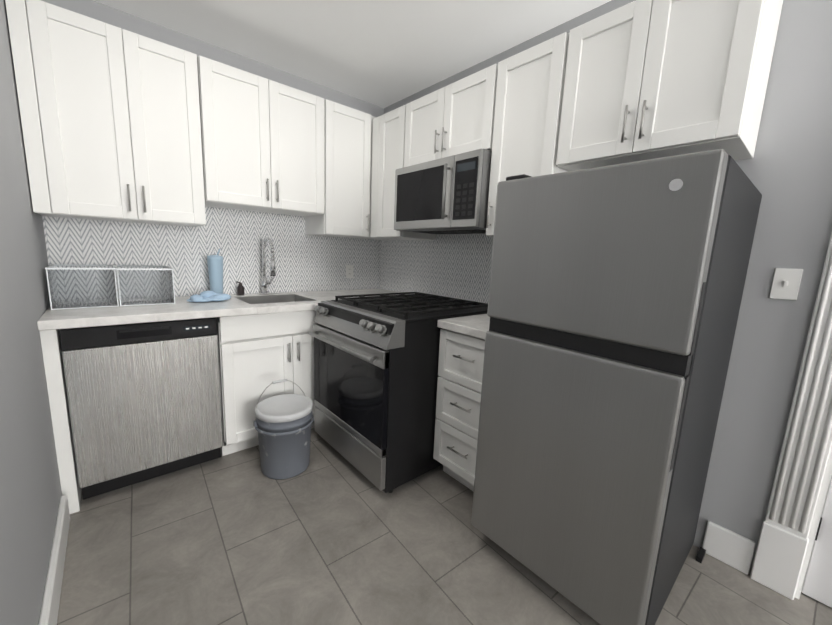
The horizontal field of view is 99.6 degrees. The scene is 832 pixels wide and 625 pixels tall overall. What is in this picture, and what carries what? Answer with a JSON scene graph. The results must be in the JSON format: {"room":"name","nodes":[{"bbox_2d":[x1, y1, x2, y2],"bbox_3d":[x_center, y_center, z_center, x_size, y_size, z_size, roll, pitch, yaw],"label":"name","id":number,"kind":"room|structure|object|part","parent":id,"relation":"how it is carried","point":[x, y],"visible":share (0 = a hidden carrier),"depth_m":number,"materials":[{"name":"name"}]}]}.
{"room":"kitchen","nodes":[
{"label":"kitchen","id":0,"kind":"room"},
{"bbox_2d":[0,0,61,624],"bbox_3d":[0.630,0.232,-1.159,0.120,2.470,8.000,-6,13,-41],"label":"wall","id":1,"kind":"structure","parent":0,"point":[30,491],"depth_m":1.17,"materials":[{"name":"grey paint"}]},
{"bbox_2d":[38,495,69,624],"bbox_3d":[0.841,1.430,-1.152,0.021,0.125,7.350,-6,13,-41],"label":"baseboard","id":2,"kind":"structure","parent":1,"relation":"attached to","point":[50,601],"depth_m":1.24,"materials":[{"name":"white wood"}]},
{"bbox_2d":[41,0,383,296],"bbox_3d":[-1.175,-0.472,2.583,2.380,2.470,0.120,-6,13,-41],"label":"wall","id":3,"kind":"structure","parent":0,"point":[116,18],"depth_m":2.16,"materials":[{"name":"grey paint"}]},
{"bbox_2d":[5,0,205,226],"bbox_3d":[-1.535,-0.932,1.828,0.674,0.885,0.381,-6,13,-41],"label":"upper cabinet","id":4,"kind":"object","parent":3,"relation":"attached to","point":[119,111],"depth_m":1.68,"materials":[{"name":"white wood"}]},
{"bbox_3d":[-1.672,-0.886,1.519,0.056,0.881,0.018,-6,13,-41],"label":"left wall cabinet filler","id":5,"kind":"part","parent":4,"relation":"part of","materials":[{"name":"white wood"}]},
{"bbox_2d":[42,206,379,300],"bbox_3d":[-1.134,-0.443,2.538,2.138,0.610,0.008,-6,13,-41],"label":"backsplash","id":6,"kind":"structure","parent":3,"relation":"attached to","point":[303,262],"depth_m":2.32,"materials":[{"name":"white tile"}]},
{"bbox_2d":[346,265,353,277],"bbox_3d":[-0.573,-0.354,3.040,0.074,0.112,0.009,-6,13,-41],"label":"electrical outlet plate","id":7,"kind":"object","parent":6,"relation":"attached to","point":[349,271],"visible":1,"depth_m":3.04,"materials":[{"name":"white plastic"}]},
{"bbox_2d":[197,55,323,216],"bbox_3d":[-0.999,-1.053,2.277,0.723,0.750,0.381,-6,13,-41],"label":"upper cabinet","id":8,"kind":"object","parent":3,"relation":"attached to","point":[262,139],"visible":0.98,"depth_m":2.13,"materials":[{"name":"white wood"}]},
{"bbox_2d":[305,99,398,239],"bbox_3d":[-0.453,-1.042,2.762,0.715,0.885,0.381,-6,13,-41],"label":"upper cabinet","id":9,"kind":"object","parent":3,"relation":"attached to","point":[348,131],"visible":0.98,"depth_m":2.54,"materials":[{"name":"white wood"}]},
{"bbox_2d":[93,0,610,107],"bbox_3d":[1.537,-1.121,-0.635,2.380,0.100,8.240,-6,13,-41],"label":"ceiling","id":10,"kind":"structure","parent":0,"point":[383,53],"depth_m":1.99,"materials":[{"name":"white paint"}]},
{"bbox_2d":[57,428,831,624],"bbox_3d":[1.429,1.411,-0.211,2.380,0.100,8.240,-6,13,-41],"label":"floor","id":11,"kind":"structure","parent":0,"point":[330,535],"depth_m":1.42,"materials":[{"name":"tile"}]},
{"bbox_2d":[40,316,239,513],"bbox_3d":[-1.501,0.428,1.984,0.725,0.868,0.591,-6,13,-41],"label":"end panel","id":12,"kind":"object","parent":11,"relation":"on","point":[50,339],"depth_m":1.60,"materials":[{"name":"white wood"}]},
{"bbox_2d":[37,289,400,330],"bbox_3d":[-0.939,-0.074,2.357,2.136,0.040,0.624,-6,13,-41],"label":"countertop","id":13,"kind":"structure","parent":12,"relation":"on","point":[182,308],"depth_m":1.81,"materials":[{"name":"stone"}]},
{"bbox_2d":[45,264,118,309],"bbox_3d":[-1.725,-0.143,1.834,0.248,0.198,0.318,-6,13,-41],"label":"bin","id":14,"kind":"object","parent":13,"relation":"on","point":[56,303],"visible":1,"depth_m":1.79,"materials":[{"name":"clear plastic"}]},
{"bbox_2d":[115,265,174,305],"bbox_3d":[-1.539,-0.161,1.995,0.241,0.196,0.318,-6,13,-41],"label":"bin","id":15,"kind":"object","parent":13,"relation":"on","point":[169,298],"visible":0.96,"depth_m":1.99,"materials":[{"name":"clear plastic"}]},
{"bbox_2d":[187,291,230,301],"bbox_3d":[-1.257,-0.101,2.129,0.231,0.058,0.178,-6,13,-41],"label":"cloth","id":16,"kind":"object","parent":13,"relation":"on","point":[205,296],"visible":1,"depth_m":2.10,"materials":[{"name":"blue fabric"}]},
{"bbox_2d":[207,249,222,293],"bbox_3d":[-1.302,-0.258,2.285,0.092,0.312,0.092,-6,13,-41],"label":"paper towel roll","id":17,"kind":"object","parent":13,"relation":"on","point":[215,267],"visible":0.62,"depth_m":2.26,"materials":[{"name":"blue paper"}]},
{"bbox_2d":[236,281,243,294],"bbox_3d":[-1.216,-0.169,2.434,0.050,0.094,0.048,-6,13,-41],"label":"soap bottle","id":18,"kind":"object","parent":13,"relation":"on","point":[240,289],"visible":1,"depth_m":2.42,"materials":[{"name":"grey plastic"}]},
{"bbox_2d":[260,237,275,293],"bbox_3d":[-1.016,-0.323,2.472,0.109,0.402,0.229,-6,13,-41],"label":"faucet","id":19,"kind":"object","parent":13,"relation":"on","point":[264,283],"visible":1,"depth_m":2.49,"materials":[{"name":"silver metal"}]},
{"bbox_2d":[235,294,316,304],"bbox_3d":[-0.950,0.045,2.382,0.426,0.276,0.396,-6,13,-41],"label":"sink","id":20,"kind":"object","parent":13,"relation":"in","point":[250,300],"visible":0.04,"depth_m":2.52,"materials":[{"name":"silver metal"}]},
{"bbox_2d":[59,317,223,499],"bbox_3d":[-1.497,0.432,1.971,0.602,0.862,0.570,-6,13,-41],"label":"dishwasher","id":21,"kind":"object","parent":11,"relation":"on","point":[144,402],"visible":1,"depth_m":1.73,"materials":[{"name":"silver metal"}]},
{"bbox_2d":[236,310,316,450],"bbox_3d":[-0.970,0.374,2.442,0.800,0.868,0.591,-6,13,-41],"label":"base cabinet","id":22,"kind":"object","parent":11,"relation":"on","point":[259,354],"depth_m":2.12,"materials":[{"name":"white wood"}]},
{"bbox_2d":[253,379,313,479],"bbox_3d":[-0.745,0.642,1.998,0.320,0.500,0.312,-6,13,-41],"label":"bucket","id":23,"kind":"object","parent":11,"relation":"on","point":[282,424],"visible":1,"depth_m":1.91,"materials":[{"name":"plastic"}]},
{"bbox_2d":[308,292,487,492],"bbox_3d":[-0.081,0.396,2.261,0.981,0.957,0.773,-6,13,-41],"label":"range","id":24,"kind":"object","parent":11,"relation":"on","point":[376,361],"visible":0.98,"depth_m":1.86,"materials":[{"name":"black metal"}]},
{"bbox_2d":[433,329,484,491],"bbox_3d":[0.459,0.517,1.949,0.628,0.867,0.430,-6,13,-41],"label":"base cabinet","id":25,"kind":"object","parent":11,"relation":"on","point":[460,373],"visible":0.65,"depth_m":1.80,"materials":[{"name":"white wood"}]},
{"bbox_2d":[437,314,489,338],"bbox_3d":[0.485,0.067,1.879,0.614,0.040,0.435,-6,13,-41],"label":"countertop","id":26,"kind":"structure","parent":25,"relation":"on","point":[477,326],"depth_m":1.77,"materials":[{"name":"stone"}]},
{"bbox_2d":[471,149,761,624],"bbox_3d":[0.765,0.277,1.428,0.772,1.538,0.647,-6,13,-41],"label":"fridge","id":27,"kind":"object","parent":11,"relation":"on","point":[615,296],"visible":1,"depth_m":1.10,"materials":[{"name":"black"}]},
{"bbox_2d":[695,547,705,562],"bbox_3d":[1.234,1.052,1.522,0.080,0.020,0.020,-6,13,-41],"label":"cord","id":28,"kind":"object","parent":27,"relation":"attached to","point":[700,555],"visible":0.93,"depth_m":1.51,"materials":[{"name":"black plastic"}]},
{"bbox_2d":[384,0,831,573],"bbox_3d":[2.336,0.058,0.314,0.120,2.470,8.000,-6,13,-41],"label":"wall","id":29,"kind":"structure","parent":0,"point":[786,168],"depth_m":1.33,"materials":[{"name":"grey paint"}]},
{"bbox_2d":[370,105,435,239],"bbox_3d":[-0.083,-0.989,2.627,0.348,0.855,0.377,-6,13,-41],"label":"upper cabinet","id":30,"kind":"object","parent":29,"relation":"attached to","point":[391,141],"depth_m":2.53,"materials":[{"name":"white wood"}]},
{"bbox_3d":[-0.300,-0.998,2.628,0.018,0.851,0.088,-6,13,-41],"label":"corner wall cabinet filler","id":31,"kind":"part","parent":30,"relation":"part of","materials":[{"name":"white wood"}]},
{"bbox_2d":[379,234,492,303],"bbox_3d":[0.304,-0.517,2.499,0.008,0.890,1.910,-6,13,-41],"label":"backsplash","id":32,"kind":"structure","parent":29,"relation":"attached to","point":[457,266],"depth_m":2.64,"materials":[{"name":"white tile"}]},
{"bbox_2d":[404,64,497,166],"bbox_3d":[0.279,-1.122,2.167,0.381,0.410,0.720,-6,13,-41],"label":"upper cabinet","id":33,"kind":"object","parent":29,"relation":"attached to","point":[455,118],"visible":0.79,"depth_m":2.01,"materials":[{"name":"white wood"}]},
{"bbox_2d":[394,149,491,233],"bbox_3d":[0.233,-0.712,2.210,0.455,0.400,0.720,-6,13,-41],"label":"microwave","id":34,"kind":"object","parent":33,"relation":"attached to","point":[448,195],"visible":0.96,"depth_m":2.00,"materials":[{"name":"silver metal"}]},
{"bbox_2d":[486,32,569,236],"bbox_3d":[0.627,-0.820,1.800,0.381,0.855,0.356,-6,13,-41],"label":"upper cabinet","id":35,"kind":"object","parent":29,"relation":"attached to","point":[529,100],"visible":0.58,"depth_m":1.67,"materials":[{"name":"white wood"}]},
{"bbox_2d":[556,0,782,170],"bbox_3d":[0.959,-0.894,1.406,0.381,0.550,0.619,-6,13,-41],"label":"upper cabinet","id":36,"kind":"object","parent":29,"relation":"attached to","point":[648,79],"visible":1,"depth_m":1.26,"materials":[{"name":"white wood"}]},
{"bbox_2d":[702,521,754,573],"bbox_3d":[3.059,1.398,-0.473,0.017,0.150,5.460,-6,13,-41],"label":"baseboard","id":37,"kind":"structure","parent":29,"relation":"attached to","point":[729,547],"depth_m":1.48,"materials":[{"name":"white wood"}]},
{"bbox_2d":[769,268,802,299],"bbox_3d":[1.371,-0.106,1.302,0.021,0.115,0.072,-6,13,-41],"label":"switch plate","id":38,"kind":"object","parent":29,"relation":"attached to","point":[786,282],"visible":1,"depth_m":1.30,"materials":[{"name":"white plastic"}]},
{"bbox_2d":[750,232,831,599],"bbox_3d":[1.813,0.085,0.898,0.150,2.180,1.080,-6,13,-41],"label":"door frame","id":39,"kind":"structure","parent":29,"relation":"attached to","point":[791,521],"depth_m":1.30,"materials":[{"name":"white wood"}]},
{"bbox_2d":[802,476,831,607],"bbox_3d":[1.788,0.158,0.893,0.117,2.020,0.801,-6,13,-41],"label":"door","id":40,"kind":"structure","parent":29,"relation":"in","point":[817,584],"depth_m":1.32,"materials":[{"name":"white paint"}]}
]}

